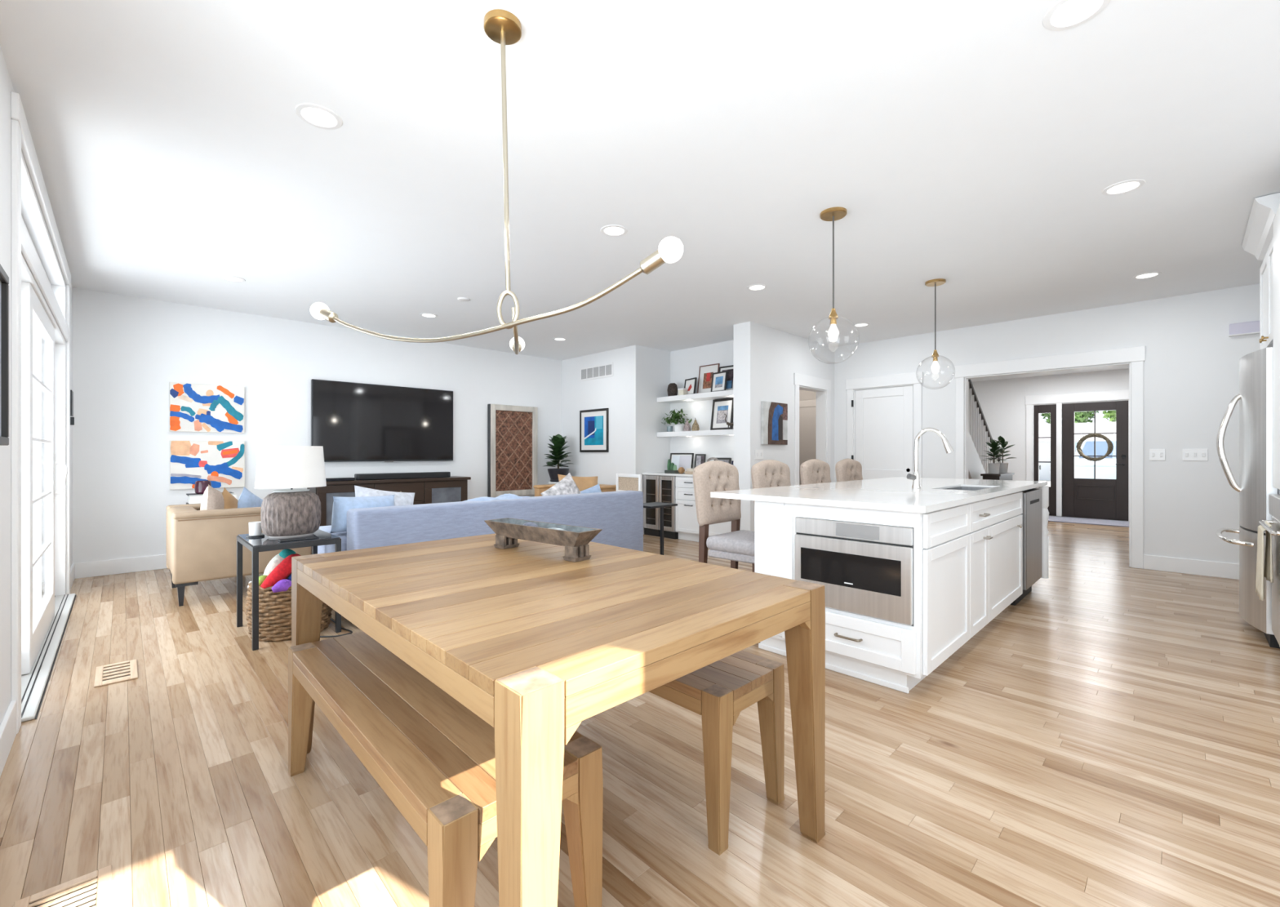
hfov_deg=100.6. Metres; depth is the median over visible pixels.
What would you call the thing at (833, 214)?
pendant light
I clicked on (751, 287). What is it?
diffuser
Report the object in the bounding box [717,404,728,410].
print
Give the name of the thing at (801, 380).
trim
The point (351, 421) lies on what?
television
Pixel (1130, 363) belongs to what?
trim
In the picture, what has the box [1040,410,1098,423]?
tree
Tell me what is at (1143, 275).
diffuser
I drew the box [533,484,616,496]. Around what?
armchair
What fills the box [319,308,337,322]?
socket
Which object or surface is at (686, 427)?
ornament
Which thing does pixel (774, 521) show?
outlet plate
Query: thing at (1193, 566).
baseboard
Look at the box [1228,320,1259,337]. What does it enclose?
box
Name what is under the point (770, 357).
wall partition
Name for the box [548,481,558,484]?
plant stand
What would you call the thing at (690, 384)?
photo frame
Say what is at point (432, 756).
bench
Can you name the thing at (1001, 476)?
console
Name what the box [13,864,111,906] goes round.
floor vent
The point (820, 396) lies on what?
trim
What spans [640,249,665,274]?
socket
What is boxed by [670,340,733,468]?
wall niche
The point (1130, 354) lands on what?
trim
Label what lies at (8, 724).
baseboard
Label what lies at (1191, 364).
wall
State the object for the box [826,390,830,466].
trim
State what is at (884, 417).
door
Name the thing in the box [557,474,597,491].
throw pillow
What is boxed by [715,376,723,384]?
print
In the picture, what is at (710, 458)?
knot sculpture
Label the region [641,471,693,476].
countertop
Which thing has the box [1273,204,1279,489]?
upper cabinet
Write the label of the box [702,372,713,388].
print
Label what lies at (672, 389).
woven vase
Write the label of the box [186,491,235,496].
book
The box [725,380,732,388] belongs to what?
print
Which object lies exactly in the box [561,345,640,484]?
wall
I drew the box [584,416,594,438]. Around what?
print
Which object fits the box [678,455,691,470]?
print
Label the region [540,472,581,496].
throw pillow
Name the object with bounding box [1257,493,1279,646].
range
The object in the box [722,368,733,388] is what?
print
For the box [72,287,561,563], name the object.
wall
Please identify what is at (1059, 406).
trim
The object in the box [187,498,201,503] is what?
book
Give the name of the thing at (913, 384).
trim
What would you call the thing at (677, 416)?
shelf plant
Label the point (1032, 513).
dishwasher
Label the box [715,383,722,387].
print
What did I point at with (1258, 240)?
upper cabinet
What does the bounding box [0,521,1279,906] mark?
floor
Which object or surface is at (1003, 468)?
potted plant
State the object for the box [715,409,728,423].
print
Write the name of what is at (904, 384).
trim
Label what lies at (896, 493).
island countertop
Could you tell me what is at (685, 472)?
dish
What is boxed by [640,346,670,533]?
wall
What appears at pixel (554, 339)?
recessed light
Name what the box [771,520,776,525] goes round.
socket
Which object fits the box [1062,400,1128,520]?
door
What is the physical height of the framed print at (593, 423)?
0.665 m
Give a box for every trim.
[10,91,71,287]
[10,119,21,733]
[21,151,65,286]
[21,217,68,341]
[21,253,65,344]
[50,284,66,321]
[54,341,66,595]
[66,284,70,594]
[793,373,831,391]
[794,384,799,484]
[799,385,825,391]
[816,390,826,462]
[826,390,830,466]
[845,371,923,390]
[846,389,853,458]
[853,389,855,460]
[854,384,913,390]
[913,383,914,471]
[914,382,921,477]
[954,346,1145,377]
[955,377,964,479]
[964,377,968,479]
[965,362,1128,379]
[1025,389,1128,404]
[1026,404,1032,480]
[1032,404,1033,480]
[1033,399,1128,405]
[1048,515,1124,520]
[1056,403,1062,516]
[1128,362,1131,567]
[1128,399,1128,520]
[1131,360,1143,568]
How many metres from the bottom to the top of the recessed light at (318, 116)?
0.006 m
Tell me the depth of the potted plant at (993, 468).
7.86 m
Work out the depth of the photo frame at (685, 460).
7.73 m
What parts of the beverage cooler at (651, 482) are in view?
door glass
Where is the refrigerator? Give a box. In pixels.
[1215,346,1279,648]
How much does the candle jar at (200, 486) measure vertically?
0.125 m
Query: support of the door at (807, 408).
in the wall at (804, 395)
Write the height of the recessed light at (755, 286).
0.006 m
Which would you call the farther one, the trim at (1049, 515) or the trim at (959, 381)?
the trim at (1049, 515)
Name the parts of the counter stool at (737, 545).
leg, backrest, seat, seat rail, leg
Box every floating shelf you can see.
[657,389,733,403]
[657,429,733,437]
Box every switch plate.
[755,449,763,459]
[1149,448,1165,460]
[1182,448,1208,460]
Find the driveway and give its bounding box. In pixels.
[1039,480,1050,486]
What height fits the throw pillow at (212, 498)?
0.490 m
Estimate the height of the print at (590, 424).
0.223 m
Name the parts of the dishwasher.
kick plate, door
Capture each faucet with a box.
[906,427,953,488]
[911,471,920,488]
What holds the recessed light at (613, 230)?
in the ceiling at (973, 145)
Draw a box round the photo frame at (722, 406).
[710,397,733,430]
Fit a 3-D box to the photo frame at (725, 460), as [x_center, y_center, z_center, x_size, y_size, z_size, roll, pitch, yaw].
[1.116,0.167,7.234,0.057,0.219,0.280,0,0,-44]
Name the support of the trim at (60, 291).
attached to the wall at (6, 85)
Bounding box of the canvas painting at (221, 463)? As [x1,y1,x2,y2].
[169,440,244,489]
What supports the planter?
on the countertop at (663, 473)
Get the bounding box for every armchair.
[165,503,311,606]
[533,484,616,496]
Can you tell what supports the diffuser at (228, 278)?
attached to the recessed light at (228, 277)
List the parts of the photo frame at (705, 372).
frame rail, frame rail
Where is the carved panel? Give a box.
[487,404,537,497]
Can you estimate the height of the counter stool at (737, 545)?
1.118 m
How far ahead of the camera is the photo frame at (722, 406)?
7.29 m
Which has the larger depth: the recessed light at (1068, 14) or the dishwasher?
the dishwasher
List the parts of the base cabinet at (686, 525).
drawer, rail, drawer, rail, rail, rail, rail, rail, drawer, rail, drawer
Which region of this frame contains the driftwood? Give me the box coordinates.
[549,527,565,530]
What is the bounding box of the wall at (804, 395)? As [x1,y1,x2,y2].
[799,389,816,400]
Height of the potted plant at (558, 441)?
0.758 m
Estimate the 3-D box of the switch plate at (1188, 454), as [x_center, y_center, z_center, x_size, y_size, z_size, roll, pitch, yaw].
[5.364,0.013,5.133,0.013,0.115,0.170,0,0,-44]
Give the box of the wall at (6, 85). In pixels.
[0,44,72,724]
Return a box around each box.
[325,477,354,481]
[677,387,687,395]
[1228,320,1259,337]
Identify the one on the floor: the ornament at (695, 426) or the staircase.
the staircase
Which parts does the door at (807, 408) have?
rail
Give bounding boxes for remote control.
[277,536,316,542]
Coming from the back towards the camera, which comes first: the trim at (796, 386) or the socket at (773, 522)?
the trim at (796, 386)
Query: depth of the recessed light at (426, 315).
5.96 m
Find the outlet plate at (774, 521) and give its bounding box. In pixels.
[768,515,780,539]
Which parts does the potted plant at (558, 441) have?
pot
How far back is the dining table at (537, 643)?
1.36 m
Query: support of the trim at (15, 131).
attached to the wall at (6, 85)
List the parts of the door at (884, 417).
rail, rail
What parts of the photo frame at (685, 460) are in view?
frame rail, frame rail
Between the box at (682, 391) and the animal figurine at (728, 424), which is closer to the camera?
the animal figurine at (728, 424)
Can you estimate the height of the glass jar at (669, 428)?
0.085 m
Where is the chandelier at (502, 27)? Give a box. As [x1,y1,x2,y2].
[310,8,683,354]
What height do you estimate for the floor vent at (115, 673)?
0.008 m
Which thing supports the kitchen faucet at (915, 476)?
on the island countertop at (896, 493)
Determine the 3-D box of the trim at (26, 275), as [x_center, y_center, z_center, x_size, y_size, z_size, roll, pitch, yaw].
[-3.756,-0.905,3.265,0.160,0.030,2.860,0,0,-44]
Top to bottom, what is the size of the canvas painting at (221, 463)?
0.505 m
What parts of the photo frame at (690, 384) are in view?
frame rail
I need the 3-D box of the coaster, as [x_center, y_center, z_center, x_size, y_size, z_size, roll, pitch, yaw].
[-2.537,0.543,3.504,0.100,0.010,0.100,0,0,-44]
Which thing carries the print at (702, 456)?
attached to the photo frame at (700, 459)
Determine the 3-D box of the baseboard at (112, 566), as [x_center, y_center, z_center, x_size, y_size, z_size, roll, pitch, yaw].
[-3.295,1.097,6.902,5.580,0.145,0.016,0,0,-44]
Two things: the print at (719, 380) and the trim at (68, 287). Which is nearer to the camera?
the trim at (68, 287)
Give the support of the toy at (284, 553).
on the toy at (276, 560)
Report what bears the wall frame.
attached to the wall at (6, 85)
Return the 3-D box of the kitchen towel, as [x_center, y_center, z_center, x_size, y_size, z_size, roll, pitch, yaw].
[3.538,0.602,3.010,0.270,0.420,0.052,0,0,-44]
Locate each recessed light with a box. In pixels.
[218,275,245,282]
[294,102,342,129]
[419,313,437,317]
[553,337,567,340]
[600,224,627,236]
[746,284,767,290]
[853,322,869,326]
[1042,0,1110,31]
[1101,178,1145,195]
[1132,271,1162,279]
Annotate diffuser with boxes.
[222,276,241,280]
[302,107,336,125]
[422,314,435,316]
[604,226,623,235]
[749,285,764,289]
[855,324,866,326]
[1052,0,1102,25]
[1107,182,1138,193]
[1136,273,1157,278]
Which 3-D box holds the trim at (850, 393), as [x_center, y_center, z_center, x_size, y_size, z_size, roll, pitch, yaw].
[2.990,0.130,7.562,0.020,2.080,0.092,0,0,-44]
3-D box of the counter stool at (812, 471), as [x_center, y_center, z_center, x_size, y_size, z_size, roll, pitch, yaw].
[1.811,0.611,4.846,0.549,1.118,0.524,0,0,44]
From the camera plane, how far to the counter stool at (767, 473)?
4.39 m
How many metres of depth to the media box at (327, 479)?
6.18 m
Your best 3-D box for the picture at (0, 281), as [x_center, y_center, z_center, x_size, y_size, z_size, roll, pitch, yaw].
[-2.124,-0.345,1.714,0.011,0.570,0.660,0,0,-44]
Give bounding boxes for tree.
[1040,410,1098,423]
[1102,409,1115,422]
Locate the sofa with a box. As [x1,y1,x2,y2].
[317,490,643,554]
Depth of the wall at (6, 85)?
2.13 m
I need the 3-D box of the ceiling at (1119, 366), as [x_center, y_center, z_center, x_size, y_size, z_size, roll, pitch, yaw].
[5.502,-1.510,8.717,4.950,0.100,5.800,0,0,-44]
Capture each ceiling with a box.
[0,0,1279,360]
[970,365,1128,382]
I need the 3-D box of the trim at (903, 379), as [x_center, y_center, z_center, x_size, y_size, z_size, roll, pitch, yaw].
[3.302,-0.985,7.237,0.026,0.150,1.016,0,0,-44]
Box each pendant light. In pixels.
[808,206,859,364]
[915,278,955,389]
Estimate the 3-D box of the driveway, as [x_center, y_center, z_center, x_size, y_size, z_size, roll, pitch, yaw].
[25.962,1.360,25.317,47.475,0.220,50.000,0,0,-44]
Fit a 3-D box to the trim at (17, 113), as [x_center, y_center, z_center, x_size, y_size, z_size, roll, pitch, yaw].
[-3.691,-1.445,3.329,0.024,0.110,3.140,0,0,-44]
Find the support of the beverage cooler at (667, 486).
on the floor
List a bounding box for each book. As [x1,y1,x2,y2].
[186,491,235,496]
[187,493,236,499]
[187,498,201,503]
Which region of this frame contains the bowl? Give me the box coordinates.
[484,517,602,562]
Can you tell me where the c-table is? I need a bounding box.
[643,502,677,555]
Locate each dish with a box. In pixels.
[684,471,693,474]
[686,468,693,471]
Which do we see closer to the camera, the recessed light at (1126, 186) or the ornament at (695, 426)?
the recessed light at (1126, 186)
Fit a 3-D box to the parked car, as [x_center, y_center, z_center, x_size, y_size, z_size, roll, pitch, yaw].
[12.168,0.460,13.361,4.320,1.580,1.800,0,0,-44]
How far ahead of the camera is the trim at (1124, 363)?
5.95 m
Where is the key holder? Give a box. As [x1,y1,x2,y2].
[70,390,74,425]
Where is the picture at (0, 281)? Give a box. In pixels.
[0,280,0,436]
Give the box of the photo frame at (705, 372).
[697,363,719,393]
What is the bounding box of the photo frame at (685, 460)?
[670,453,693,471]
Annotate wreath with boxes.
[1076,419,1113,461]
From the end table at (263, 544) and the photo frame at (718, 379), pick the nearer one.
the end table at (263, 544)
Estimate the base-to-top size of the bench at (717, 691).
0.459 m
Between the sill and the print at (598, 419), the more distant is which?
the print at (598, 419)
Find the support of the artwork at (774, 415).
attached to the wall partition at (770, 357)
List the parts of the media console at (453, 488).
glass panel, door, drawer, drawer, door, glass panel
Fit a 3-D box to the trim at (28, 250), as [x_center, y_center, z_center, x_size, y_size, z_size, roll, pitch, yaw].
[-3.694,-0.980,3.325,0.014,0.120,2.920,0,0,-44]
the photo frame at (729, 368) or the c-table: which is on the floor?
the c-table
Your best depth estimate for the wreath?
9.43 m
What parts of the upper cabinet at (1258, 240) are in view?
crown moulding, knob, door, door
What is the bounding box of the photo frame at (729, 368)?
[719,364,733,390]
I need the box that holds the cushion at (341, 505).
[329,494,395,533]
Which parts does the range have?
bar handle, oven door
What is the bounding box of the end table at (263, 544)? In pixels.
[236,528,341,650]
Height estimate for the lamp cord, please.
0.008 m
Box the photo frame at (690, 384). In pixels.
[684,377,697,394]
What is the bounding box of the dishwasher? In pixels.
[1010,488,1042,605]
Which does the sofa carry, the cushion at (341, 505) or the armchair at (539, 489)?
the cushion at (341, 505)
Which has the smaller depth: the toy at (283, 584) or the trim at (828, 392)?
the toy at (283, 584)
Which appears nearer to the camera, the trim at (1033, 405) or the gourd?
the gourd
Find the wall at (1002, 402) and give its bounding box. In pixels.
[968,368,1128,480]
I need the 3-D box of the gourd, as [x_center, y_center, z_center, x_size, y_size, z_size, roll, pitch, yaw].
[0.573,0.233,7.347,0.090,0.090,0.096,0,0,-44]
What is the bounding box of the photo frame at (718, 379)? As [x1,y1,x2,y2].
[711,370,727,391]
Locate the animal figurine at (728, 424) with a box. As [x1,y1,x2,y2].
[724,413,733,429]
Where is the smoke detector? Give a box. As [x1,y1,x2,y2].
[457,297,470,302]
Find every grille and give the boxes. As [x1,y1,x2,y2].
[644,528,659,536]
[659,529,675,538]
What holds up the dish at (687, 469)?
on the dish at (685, 472)
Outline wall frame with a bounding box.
[0,264,8,445]
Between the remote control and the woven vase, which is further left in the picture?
the remote control
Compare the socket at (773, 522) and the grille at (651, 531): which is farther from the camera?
the grille at (651, 531)
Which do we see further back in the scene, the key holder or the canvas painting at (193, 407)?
the canvas painting at (193, 407)
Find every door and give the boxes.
[21,281,67,675]
[799,399,816,484]
[851,385,913,479]
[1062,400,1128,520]
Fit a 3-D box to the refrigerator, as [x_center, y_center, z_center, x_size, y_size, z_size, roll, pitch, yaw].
[4.307,0.265,3.376,0.960,1.810,0.880,0,0,-44]
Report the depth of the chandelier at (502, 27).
1.91 m
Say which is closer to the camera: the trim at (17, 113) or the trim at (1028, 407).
the trim at (17, 113)
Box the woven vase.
[666,382,677,395]
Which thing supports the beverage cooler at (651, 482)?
on the floor
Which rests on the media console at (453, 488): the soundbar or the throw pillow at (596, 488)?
the soundbar
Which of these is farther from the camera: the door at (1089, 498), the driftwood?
the door at (1089, 498)
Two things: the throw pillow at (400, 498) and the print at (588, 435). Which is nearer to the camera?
the throw pillow at (400, 498)
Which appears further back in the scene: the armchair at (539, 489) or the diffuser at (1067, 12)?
the armchair at (539, 489)
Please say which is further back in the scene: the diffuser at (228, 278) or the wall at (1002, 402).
the wall at (1002, 402)
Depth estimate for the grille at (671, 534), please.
7.32 m
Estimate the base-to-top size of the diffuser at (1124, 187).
0.002 m
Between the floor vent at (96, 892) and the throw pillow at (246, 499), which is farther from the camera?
the throw pillow at (246, 499)
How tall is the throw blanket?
0.141 m
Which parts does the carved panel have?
frame rail, frame rail, frame rail, frame rail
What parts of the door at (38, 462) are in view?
pane, pane, pane, pane, pane, pane, pane, pane, pane, pane, handle plate, handle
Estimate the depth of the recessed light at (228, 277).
4.71 m
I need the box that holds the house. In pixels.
[1039,422,1115,479]
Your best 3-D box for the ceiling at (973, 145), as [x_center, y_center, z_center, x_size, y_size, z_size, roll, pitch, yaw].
[0.324,-1.600,4.695,8.080,0.100,8.430,0,0,-44]
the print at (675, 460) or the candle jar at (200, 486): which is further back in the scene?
the print at (675, 460)
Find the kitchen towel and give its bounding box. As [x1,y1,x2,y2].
[1255,520,1273,600]
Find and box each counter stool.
[693,460,754,572]
[751,459,791,488]
[800,458,831,484]
[835,458,862,481]
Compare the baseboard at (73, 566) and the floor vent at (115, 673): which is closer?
the floor vent at (115, 673)
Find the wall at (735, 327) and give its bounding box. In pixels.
[733,324,739,487]
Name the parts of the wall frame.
frame rail, frame rail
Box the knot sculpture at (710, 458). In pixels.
[706,457,718,462]
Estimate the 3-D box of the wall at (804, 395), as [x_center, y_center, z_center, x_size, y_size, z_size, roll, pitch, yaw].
[2.804,-0.190,9.027,0.120,2.720,1.590,0,0,-44]
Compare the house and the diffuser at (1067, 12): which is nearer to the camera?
the diffuser at (1067, 12)
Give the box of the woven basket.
[245,573,332,641]
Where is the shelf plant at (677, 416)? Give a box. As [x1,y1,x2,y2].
[661,408,691,431]
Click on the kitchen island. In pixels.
(968, 557)
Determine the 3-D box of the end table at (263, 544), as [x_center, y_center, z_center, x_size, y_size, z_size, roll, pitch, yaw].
[-2.344,0.860,3.539,0.475,0.621,0.620,0,0,-44]
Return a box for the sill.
[21,593,76,722]
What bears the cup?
on the coaster
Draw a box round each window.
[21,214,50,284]
[1033,404,1056,515]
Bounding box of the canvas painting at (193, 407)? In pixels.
[168,382,244,433]
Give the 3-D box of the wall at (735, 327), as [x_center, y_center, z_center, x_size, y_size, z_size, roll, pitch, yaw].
[1.409,-0.190,6.619,0.700,2.720,0.090,0,0,-44]
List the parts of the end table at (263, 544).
leg, rail, leg, glass, rail, leg, leg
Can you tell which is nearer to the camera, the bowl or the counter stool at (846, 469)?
the bowl
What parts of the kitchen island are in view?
panel, shoe moulding, drawer pull, microwave drawer, control panel, rail, rail, drawer, corner post, cabinet door, rail, rail, rail, rail, cabinet door, rail, rail, bar pull, bar pull, drawer, rail, rail, cabinet door, rail, rail, turned post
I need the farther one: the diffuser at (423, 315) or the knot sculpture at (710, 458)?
the knot sculpture at (710, 458)
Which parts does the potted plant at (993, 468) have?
pot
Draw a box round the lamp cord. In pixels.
[320,617,352,637]
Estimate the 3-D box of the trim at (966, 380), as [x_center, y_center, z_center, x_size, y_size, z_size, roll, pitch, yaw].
[4.044,0.116,6.581,0.120,2.109,0.016,0,0,-44]
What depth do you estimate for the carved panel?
8.14 m
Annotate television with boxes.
[311,378,453,462]
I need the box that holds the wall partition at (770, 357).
[739,321,834,531]
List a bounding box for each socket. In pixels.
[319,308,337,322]
[512,341,521,351]
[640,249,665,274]
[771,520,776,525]
[771,528,776,533]
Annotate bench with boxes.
[288,631,603,906]
[648,650,784,855]
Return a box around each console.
[306,475,471,554]
[980,472,1014,479]
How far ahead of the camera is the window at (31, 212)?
3.23 m
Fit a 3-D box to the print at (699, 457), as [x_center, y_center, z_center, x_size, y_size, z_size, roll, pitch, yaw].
[0.831,0.142,7.550,0.073,0.222,0.001,0,-8,40]
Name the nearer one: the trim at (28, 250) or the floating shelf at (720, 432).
the trim at (28, 250)
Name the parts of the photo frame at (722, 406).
frame rail, frame rail, frame rail, frame rail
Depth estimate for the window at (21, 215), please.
3.49 m
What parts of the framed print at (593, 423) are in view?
frame rail, frame rail, frame rail, frame rail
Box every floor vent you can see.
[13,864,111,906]
[93,658,137,687]
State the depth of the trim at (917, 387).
6.90 m
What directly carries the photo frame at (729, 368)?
on the floating shelf at (725, 393)
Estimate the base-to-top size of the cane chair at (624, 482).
0.895 m
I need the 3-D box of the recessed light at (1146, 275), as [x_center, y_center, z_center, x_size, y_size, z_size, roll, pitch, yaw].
[4.411,-1.547,4.622,0.190,0.006,0.190,0,0,-44]
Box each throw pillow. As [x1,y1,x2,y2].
[200,484,224,510]
[222,488,237,508]
[237,486,262,507]
[354,484,414,506]
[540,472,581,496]
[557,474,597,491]
[580,484,601,493]
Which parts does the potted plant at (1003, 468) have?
pot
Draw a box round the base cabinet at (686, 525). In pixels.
[675,475,731,542]
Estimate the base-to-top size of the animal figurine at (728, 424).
0.215 m
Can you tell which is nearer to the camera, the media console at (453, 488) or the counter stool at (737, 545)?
the counter stool at (737, 545)
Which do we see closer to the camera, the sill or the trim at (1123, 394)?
the sill
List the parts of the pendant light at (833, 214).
light bulb, cord, glass globe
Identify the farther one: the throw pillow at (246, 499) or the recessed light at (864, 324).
the recessed light at (864, 324)
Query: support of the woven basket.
on the floor
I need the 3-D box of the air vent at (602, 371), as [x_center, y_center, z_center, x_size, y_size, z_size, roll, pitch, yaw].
[-0.678,-1.258,8.208,0.008,0.205,0.790,0,0,-44]
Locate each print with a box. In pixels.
[579,408,608,452]
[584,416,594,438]
[584,427,595,439]
[587,420,594,435]
[595,415,602,429]
[671,455,679,469]
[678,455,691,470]
[696,455,701,466]
[700,455,703,464]
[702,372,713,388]
[706,372,711,381]
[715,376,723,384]
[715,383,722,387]
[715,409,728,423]
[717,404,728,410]
[717,410,727,419]
[718,459,728,462]
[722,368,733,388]
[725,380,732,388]
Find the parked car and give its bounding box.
[1074,440,1115,479]
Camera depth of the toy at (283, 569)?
3.35 m
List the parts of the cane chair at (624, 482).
frame, frame, cane panel, frame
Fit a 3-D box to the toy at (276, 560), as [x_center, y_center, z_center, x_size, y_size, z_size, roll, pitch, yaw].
[-2.372,0.753,3.464,0.166,0.199,0.105,0,0,-44]
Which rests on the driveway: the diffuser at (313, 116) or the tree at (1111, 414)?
the tree at (1111, 414)
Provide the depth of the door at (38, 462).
3.12 m
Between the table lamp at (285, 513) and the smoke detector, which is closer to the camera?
the table lamp at (285, 513)
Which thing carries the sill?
in the wall at (6, 85)
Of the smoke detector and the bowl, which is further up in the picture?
the smoke detector
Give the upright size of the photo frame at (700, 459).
0.270 m
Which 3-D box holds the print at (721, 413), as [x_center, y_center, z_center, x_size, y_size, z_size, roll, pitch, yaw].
[1.128,-0.526,7.286,0.001,0.126,0.162,9,-5,-37]
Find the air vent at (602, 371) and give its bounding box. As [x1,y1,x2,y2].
[580,362,613,381]
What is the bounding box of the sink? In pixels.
[944,486,990,490]
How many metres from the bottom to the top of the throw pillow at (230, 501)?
0.499 m
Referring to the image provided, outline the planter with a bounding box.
[664,459,678,473]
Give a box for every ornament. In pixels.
[683,417,690,431]
[691,419,699,431]
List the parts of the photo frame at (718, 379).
frame rail, frame rail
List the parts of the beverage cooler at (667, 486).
door glass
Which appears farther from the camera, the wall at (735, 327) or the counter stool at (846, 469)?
the wall at (735, 327)
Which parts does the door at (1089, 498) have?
panel moulding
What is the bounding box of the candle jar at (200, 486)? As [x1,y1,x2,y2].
[194,480,211,493]
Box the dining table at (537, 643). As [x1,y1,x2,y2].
[291,533,825,906]
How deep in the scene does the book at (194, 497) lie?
5.09 m
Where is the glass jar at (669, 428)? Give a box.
[666,426,672,431]
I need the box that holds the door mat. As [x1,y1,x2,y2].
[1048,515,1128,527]
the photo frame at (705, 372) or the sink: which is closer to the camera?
the sink
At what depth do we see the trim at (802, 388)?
7.36 m
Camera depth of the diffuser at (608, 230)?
3.70 m
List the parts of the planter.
planter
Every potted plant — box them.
[543,434,572,481]
[978,439,1006,473]
[992,435,1015,472]
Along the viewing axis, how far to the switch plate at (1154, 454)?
5.32 m
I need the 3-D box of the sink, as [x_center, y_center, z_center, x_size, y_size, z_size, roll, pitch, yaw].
[2.362,0.367,3.837,0.698,0.221,0.263,0,0,-44]
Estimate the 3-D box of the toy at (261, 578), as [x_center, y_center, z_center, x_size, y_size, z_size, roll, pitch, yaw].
[-2.378,0.808,3.352,0.104,0.079,0.064,0,0,-44]
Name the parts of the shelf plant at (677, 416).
pot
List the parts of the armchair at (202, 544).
leg, backrest, panel, arm, leg, arm, panel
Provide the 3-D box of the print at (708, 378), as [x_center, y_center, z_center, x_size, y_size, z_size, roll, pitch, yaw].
[0.967,-1.082,7.522,0.001,0.126,0.069,11,-8,-44]
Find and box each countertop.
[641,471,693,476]
[710,476,1047,513]
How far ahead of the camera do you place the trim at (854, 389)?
7.53 m
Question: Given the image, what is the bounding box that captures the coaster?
[245,533,264,537]
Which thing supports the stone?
in the bowl
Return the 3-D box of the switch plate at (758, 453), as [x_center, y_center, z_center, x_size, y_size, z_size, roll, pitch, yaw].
[1.426,0.013,6.354,0.175,0.115,0.013,0,0,-44]
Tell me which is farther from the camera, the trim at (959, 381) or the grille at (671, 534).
the grille at (671, 534)
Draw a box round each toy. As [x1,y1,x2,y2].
[258,574,267,586]
[260,553,301,588]
[262,553,284,575]
[271,578,291,592]
[279,548,295,558]
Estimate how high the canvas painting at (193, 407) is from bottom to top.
0.506 m
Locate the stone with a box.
[522,522,538,527]
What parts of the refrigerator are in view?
handle, handle, handle, door, freezer drawer, door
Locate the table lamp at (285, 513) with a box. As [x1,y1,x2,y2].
[254,445,326,537]
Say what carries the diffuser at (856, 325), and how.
attached to the recessed light at (864, 324)
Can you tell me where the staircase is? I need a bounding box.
[968,379,1004,479]
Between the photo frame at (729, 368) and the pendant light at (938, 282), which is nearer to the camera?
the pendant light at (938, 282)
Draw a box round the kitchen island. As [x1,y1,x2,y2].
[754,485,1048,693]
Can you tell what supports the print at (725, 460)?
attached to the photo frame at (725, 460)
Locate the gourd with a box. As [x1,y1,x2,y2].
[678,466,684,473]
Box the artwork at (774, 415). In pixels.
[760,400,787,444]
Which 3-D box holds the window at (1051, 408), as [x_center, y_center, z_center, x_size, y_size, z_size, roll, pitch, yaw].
[7.616,0.122,9.997,0.045,2.075,0.350,0,0,-44]
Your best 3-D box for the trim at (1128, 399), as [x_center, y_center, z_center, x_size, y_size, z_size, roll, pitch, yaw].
[8.454,0.120,9.177,0.120,2.100,0.016,0,0,-44]
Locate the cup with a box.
[248,521,262,535]
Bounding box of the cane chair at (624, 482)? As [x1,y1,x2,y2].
[616,473,641,491]
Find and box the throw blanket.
[463,493,529,501]
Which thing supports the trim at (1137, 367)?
attached to the wall at (1191, 364)
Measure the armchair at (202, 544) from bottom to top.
0.720 m
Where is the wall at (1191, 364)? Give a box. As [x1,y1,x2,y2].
[834,283,1259,564]
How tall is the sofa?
0.790 m
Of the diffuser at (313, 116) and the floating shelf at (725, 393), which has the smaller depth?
the diffuser at (313, 116)
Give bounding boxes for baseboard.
[0,699,16,777]
[70,563,75,590]
[75,554,166,578]
[1143,554,1239,579]
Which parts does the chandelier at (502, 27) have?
globe bulb, long arm, stem, arm, globe bulb, globe bulb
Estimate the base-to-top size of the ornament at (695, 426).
0.186 m
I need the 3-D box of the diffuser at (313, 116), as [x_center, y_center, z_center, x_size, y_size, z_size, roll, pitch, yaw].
[-1.476,-1.548,2.444,0.134,0.002,0.134,0,0,-44]
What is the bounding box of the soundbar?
[354,471,450,479]
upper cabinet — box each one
[1241,192,1279,349]
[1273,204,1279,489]
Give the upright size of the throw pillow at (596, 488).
0.393 m
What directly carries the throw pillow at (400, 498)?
on the sofa
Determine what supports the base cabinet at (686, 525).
on the floor
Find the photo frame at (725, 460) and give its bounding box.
[714,457,731,463]
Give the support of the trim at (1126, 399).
attached to the wall at (1002, 402)
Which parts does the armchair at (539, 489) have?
panel, arm, arm, panel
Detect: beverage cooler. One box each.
[643,475,660,536]
[658,475,678,538]
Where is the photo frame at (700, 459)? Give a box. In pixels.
[693,453,706,468]

